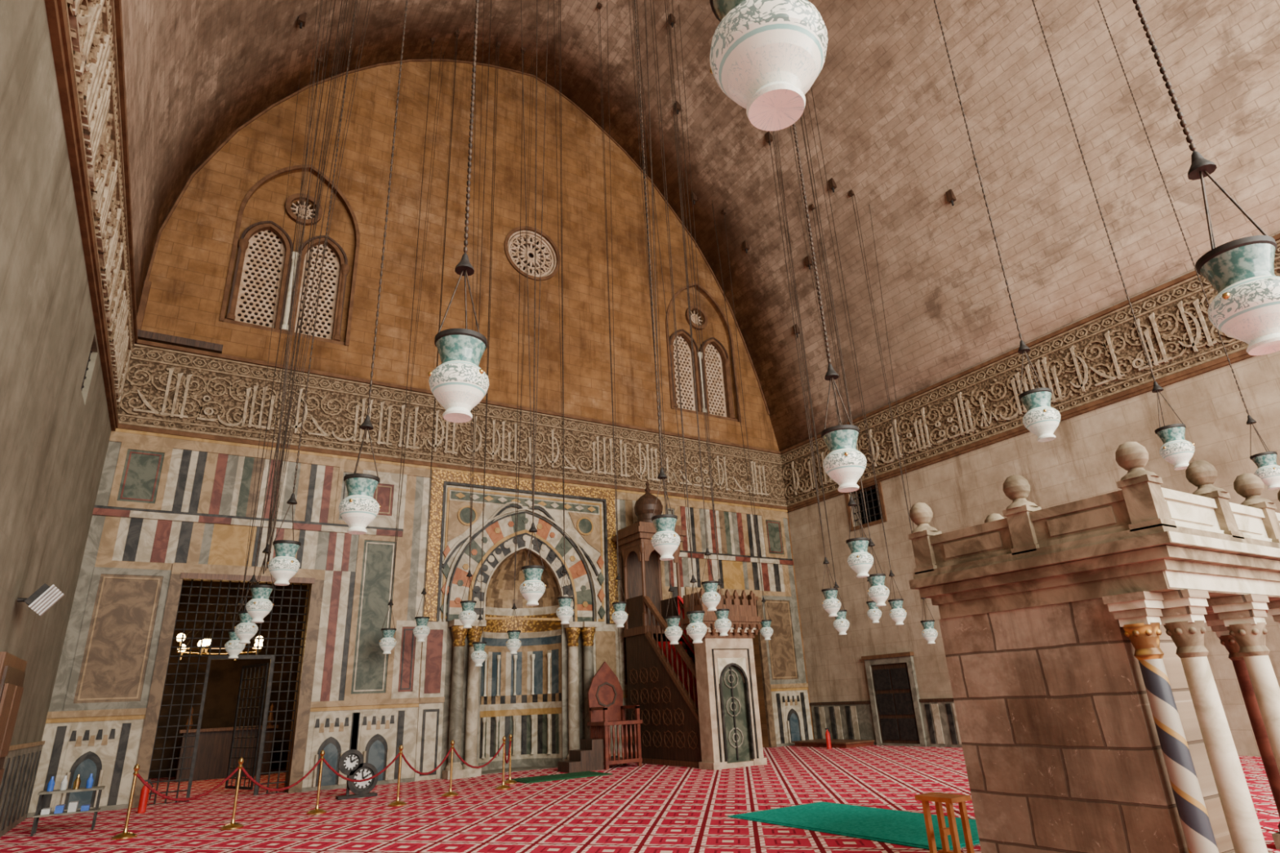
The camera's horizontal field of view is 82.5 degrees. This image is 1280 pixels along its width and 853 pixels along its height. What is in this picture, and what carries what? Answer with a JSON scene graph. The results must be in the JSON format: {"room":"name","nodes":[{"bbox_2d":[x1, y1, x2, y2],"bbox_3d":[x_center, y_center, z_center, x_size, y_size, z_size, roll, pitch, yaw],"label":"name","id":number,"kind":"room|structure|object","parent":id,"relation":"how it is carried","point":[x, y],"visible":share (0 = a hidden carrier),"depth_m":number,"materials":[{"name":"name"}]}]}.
{"room":"mosque","nodes":[
{"label":"mosque","id":0,"kind":"room"},
{"bbox_2d":[0,0,111,746],"bbox_3d":[-4.425,-1.789,4.044,0.500,9.500,26.500,10,-24,-30],"label":"wall","id":1,"kind":"structure","parent":0,"point":[55,433],"depth_m":8.52,"materials":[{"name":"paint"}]},
{"bbox_2d":[0,652,26,786],"bbox_3d":[-8.045,4.096,9.066,0.140,2.350,1.800,10,-24,-30],"label":"door","id":2,"kind":"structure","parent":1,"relation":"in","point":[12,668],"depth_m":9.24,"materials":[{"name":"brown wood"}]},
{"bbox_2d":[0,741,44,837],"bbox_3d":[-9.727,5.630,11.380,0.060,1.260,4.400,10,-24,-30],"label":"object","id":3,"kind":"structure","parent":1,"relation":"attached to","point":[20,766],"depth_m":11.39,"materials":[{"name":"grey wood"}]},
{"bbox_2d":[17,583,64,616],"bbox_3d":[-7.671,2.213,9.321,0.432,0.349,0.520,10,-24,-30],"label":"floodlight","id":4,"kind":"object","parent":1,"relation":"attached to","point":[42,594],"visible":1,"depth_m":9.24,"materials":[{"name":"metal"}]},
{"bbox_2d":[80,347,92,390],"bbox_3d":[-8.963,-0.924,11.455,0.382,1.100,0.900,10,-24,-30],"label":"window","id":5,"kind":"structure","parent":1,"relation":"in","point":[91,352],"depth_m":11.88,"materials":[{"name":"metal"}]},
{"bbox_2d":[44,0,137,431],"bbox_3d":[-4.326,-5.165,5.486,0.110,2.180,26.500,10,-24,-30],"label":"trim","id":6,"kind":"structure","parent":1,"relation":"attached to","point":[55,10],"depth_m":9.02,"materials":[{"name":"stone"}]},
{"bbox_2d":[64,0,134,414],"bbox_3d":[-4.391,-5.172,5.573,0.085,1.920,26.300,10,-24,-30],"label":"frieze","id":7,"kind":"object","parent":1,"relation":"attached to","point":[91,23],"visible":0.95,"depth_m":9.62},
{"bbox_2d":[141,61,814,792],"bbox_3d":[-3.408,-2.082,22.000,20.400,22.600,0.600,10,-24,-30],"label":"wall","id":8,"kind":"structure","parent":0,"point":[188,277],"depth_m":22.08,"materials":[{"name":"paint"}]},
{"bbox_2d":[137,280,222,353],"bbox_3d":[-10.596,-2.546,16.956,1.750,1.450,0.150,10,-24,-30],"label":"trim","id":9,"kind":"structure","parent":8,"relation":"attached to","point":[142,335],"depth_m":16.64,"materials":[{"name":"brown stone"}]},
{"bbox_2d":[146,580,307,804],"bbox_3d":[-10.842,6.195,19.404,7.600,6.050,8.400,10,-24,-30],"label":"chamber","id":10,"kind":"object","parent":8,"relation":"in","point":[213,751],"visible":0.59,"depth_m":22.35,"materials":[{"name":"metal"}]},
{"bbox_2d":[175,630,227,659],"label":"chandelier","id":11,"kind":"object","parent":10,"relation":"hanging from","point":[206,642],"depth_m":18.29,"materials":[{"name":"white glass"}]},
{"bbox_2d":[210,596,238,629],"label":"chandelier","id":12,"kind":"object","parent":10,"relation":"hanging from","point":[226,597],"depth_m":19.26,"materials":[{"name":"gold metal"}]},
{"bbox_2d":[240,635,263,654],"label":"chandelier","id":13,"kind":"object","parent":10,"relation":"hanging from","point":[260,644],"depth_m":18.92,"materials":[{"name":"white glass"}]},
{"bbox_2d":[146,579,309,805],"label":"metal grille","id":14,"kind":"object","parent":8,"relation":"in","point":[219,656],"depth_m":15.55,"materials":[{"name":"metal"}]},
{"bbox_2d":[226,220,293,328],"bbox_3d":[-9.530,-3.892,18.445,1.220,3.020,0.180,10,-24,-30],"label":"window frame","id":15,"kind":"structure","parent":8,"relation":"attached to","point":[250,231],"depth_m":18.60,"materials":[{"name":"wood"}]},
{"bbox_2d":[219,164,359,345],"bbox_3d":[-9.005,-4.683,19.222,3.000,5.600,0.490,10,-24,-30],"label":"window","id":16,"kind":"structure","parent":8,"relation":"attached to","point":[292,211],"depth_m":18.95,"materials":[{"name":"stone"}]},
{"bbox_2d":[224,171,355,342],"bbox_3d":[-9.053,-4.605,19.280,3.000,5.300,0.220,10,-24,-30],"label":"window frame","id":17,"kind":"structure","parent":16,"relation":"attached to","point":[268,202],"depth_m":19.56,"materials":[{"name":"paint"}]},
{"bbox_2d":[235,229,285,328],"bbox_3d":[-9.622,-3.787,18.569,1.040,2.920,0.060,10,-24,-30],"label":"lattice","id":18,"kind":"object","parent":17,"relation":"attached to","point":[252,240],"visible":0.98,"depth_m":18.52,"materials":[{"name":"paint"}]},
{"bbox_2d":[294,243,339,339],"bbox_3d":[-8.481,-3.587,19.243,1.040,2.920,0.060,10,-24,-30],"label":"lattice","id":19,"kind":"object","parent":17,"relation":"attached to","point":[335,260],"visible":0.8,"depth_m":19.23,"materials":[{"name":"paint"}]},
{"bbox_2d":[288,235,347,339],"bbox_3d":[-8.389,-3.692,19.118,1.220,3.020,0.180,10,-24,-30],"label":"window frame","id":20,"kind":"structure","parent":8,"relation":"attached to","point":[338,250],"depth_m":19.20,"materials":[{"name":"stone"}]},
{"bbox_2d":[26,431,813,817],"bbox_3d":[-2.915,4.938,19.003,19.120,7.320,0.130,10,-24,-30],"label":"panels","id":21,"kind":"object","parent":8,"relation":"attached to","point":[167,512],"visible":0.66,"depth_m":16.23,"materials":[{"name":"multicoloured stone"}]},
{"bbox_2d":[115,339,788,512],"bbox_3d":[-3.095,0.506,20.703,19.200,2.180,0.110,10,-24,-30],"label":"trim","id":22,"kind":"structure","parent":8,"relation":"attached to","point":[123,428],"depth_m":18.80,"materials":[{"name":"stone"}]},
{"bbox_2d":[117,343,786,506],"bbox_3d":[-3.104,0.472,20.727,19.200,1.920,0.085,10,-24,-30],"label":"frieze","id":23,"kind":"object","parent":8,"relation":"attached to","point":[164,388],"visible":0.94,"depth_m":19.05},
{"bbox_2d":[145,58,769,414],"bbox_3d":[-3.618,-7.092,23.492,18.948,11.263,0.050,10,-24,-30],"label":"trim","id":24,"kind":"structure","parent":8,"relation":"attached to","point":[276,104],"depth_m":23.08,"materials":[{"name":"stone"}]},
{"bbox_2d":[414,469,622,781],"bbox_3d":[-3.133,5.096,19.326,5.420,7.370,1.690,10,-24,-30],"label":"mihrab","id":25,"kind":"object","parent":8,"relation":"attached to","point":[528,695],"visible":0.87,"depth_m":19.15,"materials":[{"name":"stone"}]},
{"bbox_2d":[503,226,560,280],"bbox_3d":[-3.478,-5.393,23.140,1.900,1.900,0.460,10,-24,-30],"label":"window","id":26,"kind":"structure","parent":8,"relation":"in","point":[513,253],"depth_m":23.13,"materials":[{"name":"stone"}]},
{"bbox_2d":[669,328,702,412],"bbox_3d":[1.513,-1.957,24.966,1.220,3.020,0.180,10,-24,-30],"label":"window frame","id":27,"kind":"structure","parent":8,"relation":"attached to","point":[683,333],"depth_m":25.11,"materials":[{"name":"stone"}]},
{"bbox_2d":[665,282,741,422],"bbox_3d":[2.038,-2.748,25.744,3.000,5.600,0.490,10,-24,-30],"label":"surround","id":28,"kind":"object","parent":8,"relation":"attached to","point":[701,311],"visible":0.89,"depth_m":25.64,"materials":[{"name":"stone"}]},
{"bbox_2d":[668,287,735,416],"bbox_3d":[1.990,-2.671,25.801,3.000,5.300,0.220,10,-24,-30],"label":"plate","id":29,"kind":"object","parent":28,"relation":"attached to","point":[714,328],"visible":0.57,"depth_m":26.29,"materials":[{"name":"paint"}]},
{"bbox_2d":[673,335,696,411],"bbox_3d":[1.421,-1.852,25.091,1.040,2.920,0.060,10,-24,-30],"label":"lattice","id":30,"kind":"object","parent":29,"relation":"attached to","point":[691,388],"visible":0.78,"depth_m":25.11,"materials":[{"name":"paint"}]},
{"bbox_2d":[704,342,727,417],"bbox_3d":[2.562,-1.652,25.764,1.040,2.920,0.060,10,-24,-30],"label":"lattice","id":31,"kind":"object","parent":29,"relation":"attached to","point":[708,359],"visible":0.82,"depth_m":25.78,"materials":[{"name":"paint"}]},
{"bbox_2d":[698,337,733,417],"bbox_3d":[2.654,-1.757,25.640,1.220,3.020,0.180,10,-24,-30],"label":"window frame","id":32,"kind":"structure","parent":8,"relation":"attached to","point":[714,341],"depth_m":25.76,"materials":[{"name":"stone"}]},
{"bbox_2d":[0,745,1279,852],"bbox_3d":[7.242,2.442,2.823,20.600,0.300,39.100,10,-24,-30],"label":"floor","id":33,"kind":"structure","parent":0,"point":[646,808],"depth_m":10.81,"materials":[{"name":"red carpet"}]},
{"bbox_2d":[30,773,105,836],"bbox_3d":[-8.695,5.744,11.130,0.800,0.780,0.400,10,-24,-30],"label":"shelf","id":34,"kind":"object","parent":33,"relation":"on","point":[73,806],"visible":1,"depth_m":11.07,"materials":[{"name":"grey metal"}]},
{"bbox_2d":[111,764,140,839],"bbox_3d":[-7.182,5.273,10.297,0.300,0.940,0.292,10,-24,-30],"label":"stanchion","id":35,"kind":"object","parent":33,"relation":"on","point":[125,834],"visible":1,"depth_m":10.21,"materials":[{"name":"gold metal"}]},
{"bbox_2d":[137,779,153,813],"bbox_3d":[-8.802,6.585,12.996,0.177,0.530,0.127,10,-24,-30],"label":"fire extinguisher","id":36,"kind":"object","parent":33,"relation":"on","point":[144,792],"visible":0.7,"depth_m":12.94,"materials":[{"name":"red metal"}]},
{"bbox_2d":[220,757,244,830],"bbox_3d":[-5.918,5.370,10.714,0.300,0.940,0.292,10,-24,-30],"label":"stanchion","id":37,"kind":"object","parent":33,"relation":"on","point":[233,825],"visible":1,"depth_m":10.62,"materials":[{"name":"gold metal"}]},
{"bbox_2d":[136,741,511,801],"bbox_3d":[-4.631,5.832,12.521,0.863,0.430,6.831,-19,-26,37],"label":"rope","id":38,"kind":"object","parent":37,"relation":"hanging from","point":[236,770],"visible":0.99,"depth_m":11.89,"materials":[{"name":"red fabric"}]},
{"bbox_2d":[306,750,326,814],"bbox_3d":[-5.220,5.782,11.895,0.300,0.940,0.292,10,-24,-30],"label":"stanchion","id":39,"kind":"object","parent":33,"relation":"on","point":[317,811],"visible":1,"depth_m":11.80,"materials":[{"name":"gold metal"}]},
{"bbox_2d":[335,749,377,799],"bbox_3d":[-5.365,6.576,13.850,0.745,0.845,0.250,10,-24,-30],"label":"clock","id":40,"kind":"object","parent":33,"relation":"on","point":[351,764],"visible":0.95,"depth_m":13.76,"materials":[{"name":"black metal"}]},
{"bbox_2d":[388,744,406,806],"bbox_3d":[-4.103,5.936,12.445,0.300,0.940,0.292,10,-24,-30],"label":"stanchion","id":41,"kind":"object","parent":33,"relation":"on","point":[397,803],"visible":1,"depth_m":12.37,"materials":[{"name":"gold metal"}]},
{"bbox_2d":[441,739,458,796],"bbox_3d":[-3.480,6.294,13.471,0.300,0.940,0.292,10,-24,-30],"label":"stanchion","id":42,"kind":"object","parent":33,"relation":"on","point":[450,793],"visible":1,"depth_m":13.39,"materials":[{"name":"gold metal"}]},
{"bbox_2d":[495,736,511,790],"bbox_3d":[-2.648,6.522,14.182,0.300,0.940,0.292,10,-24,-30],"label":"stanchion","id":43,"kind":"object","parent":33,"relation":"on","point":[503,786],"visible":1,"depth_m":14.08,"materials":[{"name":"gold metal"}]},
{"bbox_2d":[504,733,517,784],"bbox_3d":[-2.693,6.886,15.144,0.300,0.940,0.292,10,-24,-30],"label":"stanchion","id":44,"kind":"object","parent":33,"relation":"on","point":[509,781],"visible":0.96,"depth_m":15.03,"materials":[{"name":"gold metal"}]},
{"bbox_2d":[506,771,613,783],"bbox_3d":[-1.729,7.540,15.706,2.000,0.021,1.100,10,-24,-30],"label":"rug","id":45,"kind":"object","parent":33,"relation":"on","point":[584,774],"visible":0.96,"depth_m":15.57,"materials":[{"name":"green fabric"}]},
{"bbox_2d":[557,662,642,773],"bbox_3d":[-1.007,6.984,17.760,1.930,2.450,0.890,10,-24,-30],"label":"chair","id":46,"kind":"object","parent":33,"relation":"on","point":[605,693],"visible":1,"depth_m":17.58,"materials":[{"name":"red wood"}]},
{"bbox_2d":[613,480,767,770],"bbox_3d":[1.087,4.617,18.864,1.760,7.470,4.118,10,-24,-30],"label":"pulpit","id":47,"kind":"object","parent":33,"relation":"on","point":[698,703],"visible":0.9,"depth_m":17.47,"materials":[{"name":"brown wood"}]},
{"bbox_2d":[825,728,831,749],"bbox_3d":[5.216,8.627,20.176,0.177,0.530,0.127,10,-24,-30],"label":"fire extinguisher","id":48,"kind":"object","parent":33,"relation":"on","point":[828,736],"visible":1,"depth_m":20.11,"materials":[{"name":"red metal"}]},
{"bbox_2d":[791,738,875,748],"bbox_3d":[5.587,9.194,21.173,1.150,0.140,2.150,10,-24,-30],"label":"wooden platform","id":49,"kind":"object","parent":33,"relation":"on","point":[820,743],"visible":1,"depth_m":20.73,"materials":[{"name":"red wood"}]},
{"bbox_2d":[725,801,980,851],"bbox_3d":[2.723,4.665,8.621,1.700,0.020,3.410,10,-24,-30],"label":"rug","id":50,"kind":"object","parent":33,"relation":"on","point":[907,828],"visible":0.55,"depth_m":8.54,"materials":[{"name":"green carpet"}]},
{"bbox_2d":[914,792,974,852],"bbox_3d":[2.814,3.663,6.677,0.280,0.520,0.400,10,-24,-30],"label":"wooden stand","id":51,"kind":"object","parent":33,"relation":"on","point":[948,799],"visible":1,"depth_m":6.66,"materials":[{"name":"brown wood"}]},
{"bbox_2d":[907,441,1279,852],"bbox_3d":[4.572,2.079,6.248,3.850,3.025,2.075,10,-24,-30],"label":"platform","id":52,"kind":"object","parent":33,"relation":"on","point":[1091,718],"visible":1,"depth_m":5.26,"materials":[{"name":"beige stone"}]},
{"bbox_2d":[120,0,1279,451],"bbox_3d":[3.466,-10.745,12.919,19.991,13.200,26.500,10,-24,-30],"label":"ceiling","id":53,"kind":"structure","parent":0,"point":[893,131],"depth_m":19.26,"materials":[{"name":"brick"}]},
{"bbox_2d":[224,57,323,658],"bbox_3d":[-8.435,-2.755,17.300,0.383,15.763,0.364,10,-24,-30],"label":"lamp","id":54,"kind":"object","parent":53,"relation":"hanging from","point":[233,648],"visible":0.81,"depth_m":15.23,"materials":[{"name":"ceramic"}]},
{"bbox_2d":[234,0,335,644],"bbox_3d":[-7.239,-3.546,15.463,0.383,15.663,0.364,10,-24,-30],"label":"lamp","id":55,"kind":"object","parent":53,"relation":"hanging from","point":[246,630],"visible":0.85,"depth_m":13.06,"materials":[{"name":"ceramic"}]},
{"bbox_2d":[245,0,342,622],"bbox_3d":[-6.106,-4.298,13.733,0.383,15.511,0.364,10,-24,-30],"label":"lamp","id":56,"kind":"object","parent":53,"relation":"hanging from","point":[260,606],"visible":0.98,"depth_m":11.12,"materials":[{"name":"ceramic"}]},
{"bbox_2d":[266,0,356,585],"bbox_3d":[-4.867,-5.202,11.920,0.381,15.395,0.370,10,-24,-30],"label":"lamp","id":57,"kind":"object","parent":53,"relation":"hanging from","point":[285,565],"visible":1,"depth_m":9.30,"materials":[{"name":"glass"}]},
{"bbox_2d":[338,0,407,534],"bbox_3d":[-3.011,-6.287,9.639,0.382,15.595,0.370,10,-24,-30],"label":"lamp","id":58,"kind":"object","parent":53,"relation":"hanging from","point":[359,508],"visible":1,"depth_m":6.94,"materials":[{"name":"ceramic"}]},
{"bbox_2d":[378,37,435,653],"bbox_3d":[-6.000,-3.473,19.334,0.380,18.182,0.368,10,-24,-30],"label":"lamp","id":59,"kind":"object","parent":53,"relation":"hanging from","point":[388,642],"visible":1,"depth_m":16.83,"materials":[{"name":"glass"}]},
{"bbox_2d":[413,31,459,642],"bbox_3d":[-5.293,-3.741,19.525,0.378,18.296,0.371,10,-24,-30],"label":"lamp","id":60,"kind":"object","parent":53,"relation":"hanging from","point":[421,631],"visible":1,"depth_m":16.43,"materials":[{"name":"glass"}]},
{"bbox_2d":[427,0,488,422],"bbox_3d":[-1.471,-7.274,7.222,0.380,15.444,0.368,13,-26,-35],"label":"lamp","id":61,"kind":"object","parent":53,"relation":"hanging from","point":[459,384],"visible":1,"depth_m":4.54,"materials":[{"name":"ceramic"}]},
{"bbox_2d":[458,0,491,628],"bbox_3d":[-3.956,-4.429,18.256,0.373,18.351,0.375,10,-24,-30],"label":"lamp","id":62,"kind":"object","parent":53,"relation":"hanging from","point":[468,616],"visible":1,"depth_m":15.37,"materials":[{"name":"ceramic"}]},
{"bbox_2d":[471,41,501,666],"bbox_3d":[-4.180,-3.465,20.406,0.381,19.361,0.365,10,-24,-30],"label":"lamp","id":63,"kind":"object","parent":53,"relation":"hanging from","point":[478,655],"visible":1,"depth_m":17.41,"materials":[{"name":"glass"}]},
{"bbox_2d":[506,47,525,653],"bbox_3d":[-3.468,-3.568,20.919,0.382,19.312,0.364,10,-24,-30],"label":"lamp","id":64,"kind":"object","parent":53,"relation":"hanging from","point":[513,643],"visible":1,"depth_m":18.18,"materials":[{"name":"glass"}]},
{"bbox_2d":[519,0,546,605],"bbox_3d":[-1.923,-5.964,13.517,0.370,18.166,0.378,10,-24,-30],"label":"lamp","id":65,"kind":"object","parent":53,"relation":"hanging from","point":[532,588],"visible":1,"depth_m":10.40,"materials":[{"name":"ceramic"}]},
{"bbox_2d":[555,0,573,624],"bbox_3d":[-1.964,-4.770,18.358,0.375,18.905,0.373,10,-24,-30],"label":"lamp","id":66,"kind":"object","parent":53,"relation":"hanging from","point":[565,612],"visible":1,"depth_m":15.41,"materials":[{"name":"ceramic"}]},
{"bbox_2d":[242,0,914,609],"bbox_3d":[-0.172,-5.365,17.942,15.353,18.497,10.506,10,-24,-30],"label":"suspension wires","id":67,"kind":"object","parent":53,"relation":"hanging from","point":[273,501],"visible":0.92,"depth_m":16.03,"materials":[{"name":"metal"}]},
{"bbox_2d":[596,1,628,627],"bbox_3d":[-0.863,-4.393,19.568,0.370,18.955,0.376,10,-24,-30],"label":"lamp","id":68,"kind":"object","parent":53,"relation":"hanging from","point":[620,616],"visible":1,"depth_m":16.59,"materials":[{"name":"ceramic"}]},
{"bbox_2d":[297,12,956,337],"bbox_3d":[-0.324,-9.000,20.022,16.160,8.471,7.960,10,-24,-30],"label":"hooks","id":69,"kind":"object","parent":53,"relation":"attached to","point":[950,196],"depth_m":22.40,"materials":[{"name":"black metal"}]},
{"bbox_2d":[634,0,680,560],"bbox_3d":[-0.066,-6.899,12.300,0.370,18.295,0.380,10,-24,-30],"label":"lamp","id":70,"kind":"object","parent":53,"relation":"hanging from","point":[665,541],"visible":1,"depth_m":9.15,"materials":[{"name":"ceramic"}]},
{"bbox_2d":[636,0,682,644],"bbox_3d":[0.259,-4.684,18.142,0.382,19.415,0.364,10,-24,-30],"label":"lamp","id":71,"kind":"object","parent":53,"relation":"hanging from","point":[673,632],"visible":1,"depth_m":14.99,"materials":[{"name":"ceramic"}]},
{"bbox_2d":[653,0,707,643],"bbox_3d":[0.571,-5.440,16.258,0.370,19.755,0.377,10,-24,-30],"label":"lamp","id":72,"kind":"object","parent":53,"relation":"hanging from","point":[696,629],"visible":1,"depth_m":13.06,"materials":[{"name":"ceramic"}]},
{"bbox_2d":[664,0,720,611],"bbox_3d":[0.945,-5.378,17.098,0.370,18.938,0.377,10,-24,-30],"label":"lamp","id":73,"kind":"object","parent":53,"relation":"hanging from","point":[710,598],"visible":1,"depth_m":14.12,"materials":[{"name":"ceramic"}]},
{"bbox_2d":[671,0,731,635],"bbox_3d":[1.349,-4.358,18.597,0.371,18.711,0.376,10,-24,-30],"label":"lamp","id":74,"kind":"object","parent":53,"relation":"hanging from","point":[722,624],"visible":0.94,"depth_m":15.80,"materials":[{"name":"ceramic"}]},
{"bbox_2d":[721,208,773,639],"bbox_3d":[3.275,-0.802,23.119,0.378,14.575,0.370,10,-24,-30],"label":"lamp","id":75,"kind":"object","parent":53,"relation":"hanging from","point":[766,631],"visible":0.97,"depth_m":21.16,"materials":[{"name":"ceramic"}]},
{"bbox_2d":[709,0,827,130],"bbox_3d":[0.074,-8.210,4.948,0.369,15.496,0.380,-5,-21,6],"label":"lamp","id":76,"kind":"object","parent":53,"relation":"hanging from","point":[765,55],"visible":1,"depth_m":2.18,"materials":[{"name":"ceramic"}]},
{"bbox_2d":[768,130,840,617],"bbox_3d":[3.463,-4.489,17.642,0.370,17.698,0.377,10,-24,-30],"label":"lamp","id":77,"kind":"object","parent":53,"relation":"hanging from","point":[831,604],"visible":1,"depth_m":14.72,"materials":[{"name":"ceramic"}]},
{"bbox_2d":[773,130,849,635],"bbox_3d":[4.243,-2.930,19.430,0.381,16.372,0.364,10,-24,-30],"label":"lamp","id":78,"kind":"object","parent":53,"relation":"hanging from","point":[841,624],"visible":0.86,"depth_m":16.61,"materials":[{"name":"ceramic"}]},
{"bbox_2d":[792,122,866,492],"bbox_3d":[1.383,-7.934,9.451,0.380,18.136,0.368,-14,-23,27],"label":"lamp","id":79,"kind":"object","parent":53,"relation":"hanging from","point":[844,464],"visible":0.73,"depth_m":6.29,"materials":[{"name":"glass"}]},
{"bbox_2d":[794,125,873,577],"bbox_3d":[2.771,-6.771,13.822,0.370,19.095,0.380,10,-24,-30],"label":"lamp","id":80,"kind":"object","parent":53,"relation":"hanging from","point":[860,560],"visible":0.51,"depth_m":10.49,"materials":[{"name":"glass"}]},
{"bbox_2d":[808,203,881,623],"bbox_3d":[5.740,-1.006,20.910,0.374,12.884,0.374,10,-24,-30],"label":"lamp","id":81,"kind":"object","parent":53,"relation":"hanging from","point":[873,613],"visible":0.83,"depth_m":18.75,"materials":[{"name":"ceramic"}]},
{"bbox_2d":[803,111,889,606],"bbox_3d":[3.797,-5.384,15.909,0.370,18.201,0.378,10,-24,-30],"label":"lamp","id":82,"kind":"object","parent":53,"relation":"hanging from","point":[878,593],"visible":0.96,"depth_m":12.78,"materials":[{"name":"ceramic"}]},
{"bbox_2d":[811,88,906,625],"bbox_3d":[5.309,-3.024,18.650,0.376,15.705,0.372,10,-24,-30],"label":"lamp","id":83,"kind":"object","parent":53,"relation":"hanging from","point":[897,613],"visible":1,"depth_m":15.93,"materials":[{"name":"glass"}]},
{"bbox_2d":[848,189,937,644],"bbox_3d":[6.662,-0.961,19.721,0.380,13.142,0.367,10,-24,-30],"label":"lamp","id":84,"kind":"object","parent":53,"relation":"hanging from","point":[929,633],"visible":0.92,"depth_m":17.67,"materials":[{"name":"ceramic"}]},
{"bbox_2d":[933,0,1060,442],"bbox_3d":[3.963,-8.365,11.043,0.369,18.195,0.379,13,-26,-36],"label":"lamp","id":85,"kind":"object","parent":53,"relation":"hanging from","point":[1041,419],"visible":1,"depth_m":7.89,"materials":[{"name":"ceramic"}]},
{"bbox_2d":[1031,0,1195,470],"bbox_3d":[6.432,-7.473,12.164,0.373,17.099,0.377,10,-24,-30],"label":"lamp","id":86,"kind":"object","parent":53,"relation":"hanging from","point":[1175,450],"visible":0.98,"depth_m":9.25,"materials":[{"name":"ceramic"}]},
{"bbox_2d":[1097,0,1279,489],"bbox_3d":[9.262,-5.611,13.465,0.370,14.003,0.379,10,-24,-30],"label":"lamp","id":87,"kind":"object","parent":53,"relation":"hanging from","point":[1268,469],"visible":0.95,"depth_m":11.15,"materials":[{"name":"ceramic"}]},
{"bbox_2d":[1132,0,1279,355],"bbox_3d":[2.677,-8.834,6.746,0.368,18.080,0.380,-9,-22,17],"label":"lamp","id":88,"kind":"object","parent":53,"relation":"hanging from","point":[1246,308],"visible":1,"depth_m":3.60,"materials":[{"name":"ceramic"}]},
{"bbox_2d":[787,351,1279,756],"bbox_3d":[12.348,1.150,13.950,0.500,9.500,26.500,10,-24,-30],"label":"wall","id":89,"kind":"structure","parent":0,"point":[961,491],"depth_m":18.65,"materials":[{"name":"stone"}]},
{"bbox_2d":[844,481,887,531],"bbox_3d":[7.074,2.444,22.408,0.490,1.300,1.400,10,-24,-30],"label":"window","id":90,"kind":"structure","parent":89,"relation":"in","point":[873,509],"depth_m":22.48,"materials":[{"name":"wood"}]},
{"bbox_2d":[809,697,962,747],"bbox_3d":[7.864,7.725,19.036,0.060,1.180,9.450,10,-24,-30],"label":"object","id":91,"kind":"structure","parent":89,"relation":"attached to","point":[846,720],"depth_m":21.08,"materials":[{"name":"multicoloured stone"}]},
{"bbox_2d":[861,652,927,746],"bbox_3d":[7.065,7.645,20.313,0.160,2.500,1.750,10,-24,-30],"label":"door","id":92,"kind":"structure","parent":89,"relation":"in","point":[891,678],"depth_m":20.29,"materials":[{"name":"brown wood"}]},
{"bbox_2d":[780,233,1279,512],"bbox_3d":[11.927,-2.317,15.085,0.110,2.180,26.500,10,-24,-30],"label":"trim","id":93,"kind":"structure","parent":89,"relation":"attached to","point":[1241,355],"depth_m":17.91,"materials":[{"name":"stone"}]},
{"bbox_2d":[781,239,1279,506],"bbox_3d":[11.884,-2.321,15.184,0.085,1.920,26.300,10,-24,-30],"label":"frieze","id":94,"kind":"object","parent":89,"relation":"attached to","point":[1104,356],"visible":0.87,"depth_m":18.00}
]}

